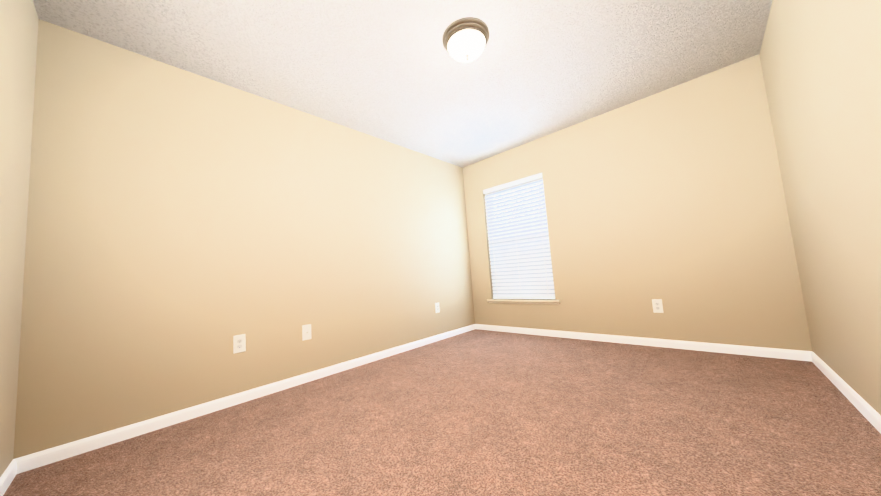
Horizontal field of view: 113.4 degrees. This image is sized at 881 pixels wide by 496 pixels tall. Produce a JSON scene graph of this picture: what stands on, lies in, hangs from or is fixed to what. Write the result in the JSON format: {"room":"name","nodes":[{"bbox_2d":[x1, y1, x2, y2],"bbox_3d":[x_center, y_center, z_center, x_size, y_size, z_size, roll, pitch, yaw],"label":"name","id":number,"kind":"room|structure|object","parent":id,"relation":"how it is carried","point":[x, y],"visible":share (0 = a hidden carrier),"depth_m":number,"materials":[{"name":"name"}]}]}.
{"room":"empty bedroom","nodes":[
{"label":"empty bedroom","id":0,"kind":"room"},
{"bbox_2d":[0,0,38,476],"bbox_3d":[-1.118,-0.266,0.436,3.107,2.440,0.140,-9,-7,43],"label":"wall","id":1,"kind":"structure","parent":0,"point":[19,20],"depth_m":1.36,"materials":[{"name":"paint"}]},
{"bbox_2d":[0,459,16,495],"bbox_3d":[-0.983,0.911,0.388,3.107,0.073,0.014,-9,-7,43],"label":"baseboard","id":2,"kind":"structure","parent":1,"relation":"attached to","point":[7,477],"depth_m":1.34,"materials":[{"name":"white wood"}]},
{"bbox_2d":[13,19,474,458],"bbox_3d":[-0.938,-0.050,2.994,0.140,2.440,4.133,-9,-7,43],"label":"wall","id":3,"kind":"structure","parent":0,"point":[184,227],"depth_m":2.05,"materials":[{"name":"paint"}]},
{"bbox_2d":[233,334,245,353],"bbox_3d":[-1.497,0.713,2.156,0.010,0.128,0.076,-9,-7,43],"label":"electrical outlet","id":4,"kind":"object","parent":3,"relation":"attached to","point":[239,343],"visible":1,"depth_m":2.15,"materials":[{"name":"white plastic"}]},
{"bbox_2d":[15,324,475,473],"bbox_3d":[-0.800,1.117,2.837,0.014,0.073,3.853,-9,-7,43],"label":"baseboard","id":5,"kind":"structure","parent":3,"relation":"attached to","point":[53,455],"depth_m":1.92,"materials":[{"name":"white wood"}]},
{"bbox_2d":[302,324,310,340],"bbox_3d":[-1.158,0.732,2.512,0.019,0.128,0.076,-9,-7,43],"label":"outlet","id":6,"kind":"object","parent":3,"relation":"attached to","point":[306,332],"visible":1,"depth_m":2.51,"materials":[{"name":"white plastic"}]},
{"bbox_2d":[435,302,439,312],"bbox_3d":[-0.037,0.767,3.718,0.010,0.128,0.076,-9,-7,43],"label":"electrical outlet","id":7,"kind":"object","parent":3,"relation":"attached to","point":[437,308],"visible":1,"depth_m":3.71,"materials":[{"name":"white plastic"}]},
{"bbox_2d":[33,0,772,167],"bbox_3d":[0.155,-1.483,2.008,3.387,0.080,4.133,-9,-7,43],"label":"ceiling","id":8,"kind":"structure","parent":0,"point":[394,72],"depth_m":2.13,"materials":[{"name":"white paint"}]},
{"bbox_2d":[442,17,489,61],"bbox_3d":[0.179,-1.363,1.982,0.324,0.167,0.324,-9,-7,43],"label":"ceiling light fixture","id":9,"kind":"object","parent":8,"relation":"attached to","point":[465,39],"visible":1,"depth_m":1.90,"materials":[{"name":"white glass"}]},
{"bbox_2d":[3,329,880,495],"bbox_3d":[0.331,1.011,1.785,3.387,0.060,4.133,-9,-7,43],"label":"floor","id":10,"kind":"structure","parent":0,"point":[476,412],"depth_m":1.49,"materials":[{"name":"carpet"}]},
{"bbox_2d":[463,54,812,350],"bbox_3d":[1.605,-0.196,3.356,3.107,2.440,0.140,-9,-7,43],"label":"wall","id":11,"kind":"structure","parent":0,"point":[673,199],"depth_m":2.75,"materials":[{"name":"paint"}]},
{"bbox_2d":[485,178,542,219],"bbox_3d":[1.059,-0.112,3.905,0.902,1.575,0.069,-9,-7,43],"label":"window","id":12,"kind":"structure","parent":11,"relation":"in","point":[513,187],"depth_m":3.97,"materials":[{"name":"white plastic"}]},
{"bbox_2d":[483,172,554,298],"bbox_3d":[1.009,-0.114,3.851,0.890,1.569,0.074,-9,-7,43],"label":"window blinds","id":13,"kind":"object","parent":11,"relation":"attached to","point":[520,259],"visible":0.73,"depth_m":3.82,"materials":[{"name":"white plastic"}]},
{"bbox_2d":[487,299,560,303],"bbox_3d":[1.059,0.695,3.772,1.018,0.052,0.115,-9,-7,43],"label":"window sill","id":14,"kind":"structure","parent":11,"relation":"attached to","point":[533,301],"depth_m":3.70,"materials":[{"name":"beige paint"}]},
{"bbox_2d":[475,324,811,361],"bbox_3d":[1.635,0.978,3.194,3.107,0.073,0.014,-9,-7,43],"label":"baseboard","id":15,"kind":"structure","parent":11,"relation":"attached to","point":[800,355],"depth_m":2.71,"materials":[{"name":"white wood"}]},
{"bbox_2d":[652,299,662,312],"bbox_3d":[2.089,0.559,2.784,0.076,0.128,0.010,-9,-7,43],"label":"outlet","id":16,"kind":"object","parent":11,"relation":"attached to","point":[657,306],"visible":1,"depth_m":2.78,"materials":[{"name":"white plastic"}]},
{"bbox_2d":[760,0,880,414],"bbox_3d":[1.425,-0.412,0.798,0.140,2.440,4.133,-9,-7,43],"label":"wall","id":17,"kind":"structure","parent":0,"point":[821,63],"depth_m":1.41,"materials":[{"name":"paint"}]},
{"bbox_2d":[811,351,880,433],"bbox_3d":[1.452,0.772,0.745,0.014,0.073,3.853,-9,-7,43],"label":"baseboard","id":18,"kind":"structure","parent":17,"relation":"attached to","point":[869,413],"depth_m":1.55,"materials":[{"name":"white wood"}]}
]}

